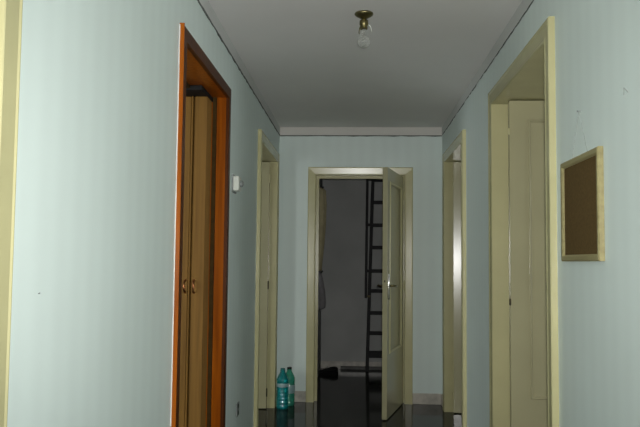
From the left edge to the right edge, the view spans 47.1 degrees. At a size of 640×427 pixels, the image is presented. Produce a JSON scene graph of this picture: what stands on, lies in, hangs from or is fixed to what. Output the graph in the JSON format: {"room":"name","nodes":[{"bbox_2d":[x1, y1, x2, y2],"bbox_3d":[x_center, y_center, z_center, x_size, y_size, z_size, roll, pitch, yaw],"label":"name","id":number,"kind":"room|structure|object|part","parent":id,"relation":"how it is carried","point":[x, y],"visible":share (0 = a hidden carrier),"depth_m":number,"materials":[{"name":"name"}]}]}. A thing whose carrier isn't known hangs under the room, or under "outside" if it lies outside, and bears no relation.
{"room":"home hallway","nodes":[
{"label":"home hallway","id":0,"kind":"room"},
{"bbox_2d":[7,0,279,426],"bbox_3d":[-0.752,0.199,2.919,0.300,2.600,8.170,0,-4,3],"label":"wall","id":1,"kind":"structure","parent":0,"point":[94,230],"depth_m":2.20,"materials":[{"name":"white paint"}]},
{"bbox_2d":[0,0,22,426],"bbox_3d":[-1.111,0.218,1.063,0.887,2.312,0.982,0,-4,3],"label":"door","id":2,"kind":"structure","parent":1,"relation":"in","point":[11,11],"depth_m":1.51,"materials":[{"name":"beige paint"}]},
{"bbox_2d":[170,23,230,426],"bbox_3d":[-0.709,0.390,3.589,0.322,2.306,1.185,0,-4,3],"label":"door","id":3,"kind":"structure","parent":1,"relation":"in","point":[201,239],"depth_m":3.99,"materials":[{"name":"brown wood"}]},
{"bbox_3d":[-0.728,0.392,3.946,0.015,0.080,0.039,0,-4,12],"label":"handle","id":4,"kind":"part","parent":3,"relation":"part of","materials":[{"name":"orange metal"}]},
{"bbox_3d":[-0.706,0.455,3.960,0.009,2.200,0.036,0,-4,3],"label":"leading post","id":5,"kind":"part","parent":3,"relation":"part of","materials":[{"name":"beige wood"}]},
{"bbox_3d":[-0.680,0.393,3.943,0.015,0.080,0.039,1,-4,-7],"label":"handle","id":6,"kind":"part","parent":3,"relation":"part of","materials":[{"name":"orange metal"}]},
{"bbox_2d":[231,174,243,193],"bbox_3d":[-0.496,-0.178,4.439,0.061,0.106,0.135,0,-4,3],"label":"thermostat","id":7,"kind":"object","parent":1,"relation":"attached to","point":[237,183],"visible":1,"depth_m":4.39,"materials":[{"name":"beige plastic"}]},
{"bbox_2d":[236,401,238,416],"bbox_3d":[-0.519,1.235,4.630,0.008,0.084,0.090,0,-4,3],"label":"wall outlet","id":8,"kind":"object","parent":1,"relation":"attached to","point":[237,404],"visible":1,"depth_m":4.60,"materials":[{"name":"grey plastic"}]},
{"bbox_2d":[197,0,279,134],"bbox_3d":[-0.588,-1.052,2.993,0.004,0.091,8.170,0,-4,3],"label":"trim","id":9,"kind":"structure","parent":1,"relation":"attached to","point":[205,5],"depth_m":4.43,"materials":[{"name":"white paint"}]},
{"bbox_2d":[253,129,279,426],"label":"door","id":10,"kind":"structure","parent":1,"relation":"in","point":[266,296],"depth_m":6.60,"materials":[{"name":"beige paint"}]},
{"bbox_2d":[317,179,322,377],"bbox_3d":[-0.078,0.546,8.136,0.100,2.600,2.060,0,-4,3],"label":"wall","id":11,"kind":"structure","parent":0,"point":[320,180],"depth_m":8.70,"materials":[{"name":"grey paint"}]},
{"bbox_2d":[318,271,325,309],"bbox_3d":[0.002,0.787,7.554,0.123,0.405,0.280,0,-4,3],"label":"hanging bag","id":12,"kind":"object","parent":11,"relation":"hanging from","point":[321,289],"visible":0.73,"depth_m":7.48,"materials":[{"name":"grey fabric"}]},
{"bbox_2d":[319,187,326,270],"bbox_3d":[0.007,0.153,7.585,0.122,0.875,0.300,0,-4,3],"label":"coat","id":13,"kind":"object","parent":11,"relation":"hanging from","point":[322,192],"visible":0.7,"depth_m":7.50,"materials":[{"name":"beige fabric"}]},
{"bbox_2d":[321,179,382,361],"bbox_3d":[0.455,0.620,9.188,6.400,2.600,0.100,0,-4,3],"label":"wall","id":14,"kind":"structure","parent":0,"point":[344,315],"depth_m":9.13,"materials":[{"name":"grey paint"}]},
{"bbox_2d":[321,361,381,368],"bbox_3d":[0.849,1.872,9.030,1.680,0.090,0.012,0,-4,3],"label":"baseboard","id":15,"kind":"structure","parent":14,"relation":"attached to","point":[324,364],"depth_m":9.05,"materials":[{"name":"beige stone"}]},
{"bbox_2d":[276,136,441,393],"bbox_3d":[0.347,0.477,7.015,6.400,2.600,0.140,0,-4,3],"label":"wall","id":16,"kind":"structure","parent":0,"point":[297,153],"depth_m":6.96,"materials":[{"name":"white paint"}]},
{"bbox_2d":[306,167,412,419],"bbox_3d":[0.359,0.644,6.618,0.995,2.215,0.909,0,-4,3],"label":"door","id":17,"kind":"structure","parent":16,"relation":"in","point":[397,262],"depth_m":6.85,"materials":[{"name":"beige paint"}]},
{"bbox_3d":[0.544,0.604,6.164,0.018,0.170,0.002,-1,-4,16],"label":"lock plate","id":18,"kind":"part","parent":17,"relation":"part of","materials":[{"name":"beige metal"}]},
{"bbox_3d":[0.582,0.617,6.211,0.020,0.220,0.020,0,-4,3],"label":"handle plate","id":19,"kind":"part","parent":17,"relation":"part of","materials":[{"name":"metal"}]},
{"bbox_3d":[0.654,0.474,6.538,0.060,1.466,0.562,-1,-4,16],"label":"panel moulding","id":20,"kind":"part","parent":17,"relation":"part of","materials":[{"name":"beige paint"}]},
{"bbox_2d":[280,127,441,136],"bbox_3d":[0.387,-0.780,7.023,1.546,0.089,0.006,0,-4,3],"label":"trim","id":21,"kind":"structure","parent":16,"relation":"attached to","point":[284,131],"depth_m":7.02,"materials":[{"name":"white paint"}]},
{"bbox_2d":[294,391,440,404],"bbox_3d":[0.362,1.720,6.856,1.552,0.100,0.012,0,-4,3],"label":"baseboard","id":22,"kind":"structure","parent":16,"relation":"attached to","point":[300,396],"depth_m":6.82,"materials":[{"name":"beige stone"}]},
{"bbox_2d":[258,368,461,426],"bbox_3d":[0.139,1.576,3.000,6.600,0.120,12.400,0,-4,3],"label":"floor","id":23,"kind":"structure","parent":0,"point":[347,398],"depth_m":6.48,"materials":[{"name":"tile"}]},
{"bbox_2d":[276,368,288,409],"bbox_3d":[-0.335,1.565,6.571,0.109,0.358,0.109,2,-4,-14],"label":"water bottle","id":24,"kind":"object","parent":23,"relation":"on","point":[282,379],"visible":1,"depth_m":6.53,"materials":[{"name":"teal plastic"}]},
{"bbox_2d":[286,367,294,405],"bbox_3d":[-0.282,1.582,6.723,0.105,0.345,0.105,-2,-4,30],"label":"water bottle","id":25,"kind":"object","parent":23,"relation":"on","point":[291,394],"visible":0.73,"depth_m":6.68,"materials":[{"name":"green plastic"}]},
{"bbox_2d":[319,366,337,374],"bbox_3d":[0.081,1.841,8.618,0.275,0.083,0.104,2,-4,-22],"label":"shoe","id":26,"kind":"object","parent":23,"relation":"on","point":[331,370],"visible":0.84,"depth_m":8.59,"materials":[{"name":"black leather"}]},
{"bbox_2d":[341,366,381,369],"bbox_3d":[0.819,1.897,8.988,1.135,0.034,0.055,0,-4,3],"label":"plank","id":27,"kind":"object","parent":23,"relation":"on","point":[342,367],"visible":0.44,"depth_m":8.98,"materials":[{"name":"black wood"}]},
{"bbox_2d":[365,179,382,371],"bbox_3d":[0.786,0.659,8.964,0.481,2.504,0.218,0,-4,3],"label":"ladder","id":28,"kind":"object","parent":23,"relation":"on","point":[368,272],"visible":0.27,"depth_m":8.92,"materials":[{"name":"black metal"}]},
{"bbox_3d":[0.571,0.216,8.964,0.038,1.623,0.142,0,-4,11],"label":"fly rail","id":29,"kind":"part","parent":28,"relation":"part of","materials":[{"name":"black metal"}]},
{"bbox_3d":[0.614,0.658,8.980,0.061,2.504,0.225,-1,-4,29],"label":"rail","id":30,"kind":"part","parent":28,"relation":"part of","materials":[{"name":"black metal"}]},
{"bbox_2d":[208,0,521,126],"bbox_3d":[0.166,-1.139,3.177,6.600,0.120,12.400,0,-4,3],"label":"ceiling","id":31,"kind":"structure","parent":0,"point":[305,58],"depth_m":4.55,"materials":[{"name":"white paint"}]},
{"bbox_2d":[355,10,372,47],"bbox_3d":[0.227,-0.946,3.794,0.098,0.182,0.098,0,-4,3],"label":"ceiling lamp","id":32,"kind":"object","parent":31,"relation":"attached to","point":[363,41],"visible":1,"depth_m":3.77,"materials":[{"name":"gold metal"}]},
{"bbox_2d":[359,18,367,29],"bbox_3d":[0.227,-0.981,3.796,0.046,0.060,0.046,0,-4,3],"label":"socket","id":33,"kind":"object","parent":32,"relation":"attached to","point":[363,24],"depth_m":3.78,"materials":[{"name":"gold metal"}]},
{"bbox_3d":[0.226,-0.907,3.791,0.067,0.104,0.067,0,-4,3],"label":"bulb","id":34,"kind":"part","parent":32,"relation":"part of","materials":[{"name":"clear glass"}]},
{"bbox_2d":[442,0,639,426],"bbox_3d":[1.098,0.211,2.826,0.300,2.600,8.170,0,-4,3],"label":"wall","id":35,"kind":"structure","parent":0,"point":[597,42],"depth_m":2.57,"materials":[{"name":"white paint"}]},
{"bbox_2d":[442,129,466,426],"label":"door","id":36,"kind":"structure","parent":35,"relation":"in","point":[454,157],"depth_m":6.50,"materials":[{"name":"beige paint"}]},
{"bbox_2d":[442,0,533,134],"bbox_3d":[0.959,-1.045,2.916,0.004,0.084,8.170,0,-4,3],"label":"trim","id":37,"kind":"structure","parent":35,"relation":"attached to","point":[524,6],"depth_m":4.38,"materials":[{"name":"white paint"}]},
{"bbox_2d":[488,16,558,426],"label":"door","id":38,"kind":"structure","parent":35,"relation":"in","point":[522,181],"depth_m":4.11,"materials":[{"name":"beige paint"}]},
{"bbox_3d":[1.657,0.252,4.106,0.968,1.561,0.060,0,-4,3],"label":"panel moulding","id":39,"kind":"part","parent":38,"relation":"part of","materials":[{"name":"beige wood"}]},
{"bbox_3d":[0.938,-0.370,2.659,0.012,0.010,0.010,0,-4,3],"label":"nail","id":40,"kind":"object","parent":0,"visible":0},
{"bbox_2d":[560,112,604,260],"bbox_3d":[0.929,-0.103,2.621,0.020,0.547,0.442,0,-4,3],"label":"cork board","id":41,"kind":"object","parent":40,"relation":"hanging from","point":[581,176],"visible":1,"depth_m":2.57,"materials":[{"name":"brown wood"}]},
{"bbox_3d":[0.936,-0.288,2.647,0.006,0.174,0.191,0,-4,3],"label":"hanging cord","id":42,"kind":"part","parent":41,"relation":"part of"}
]}

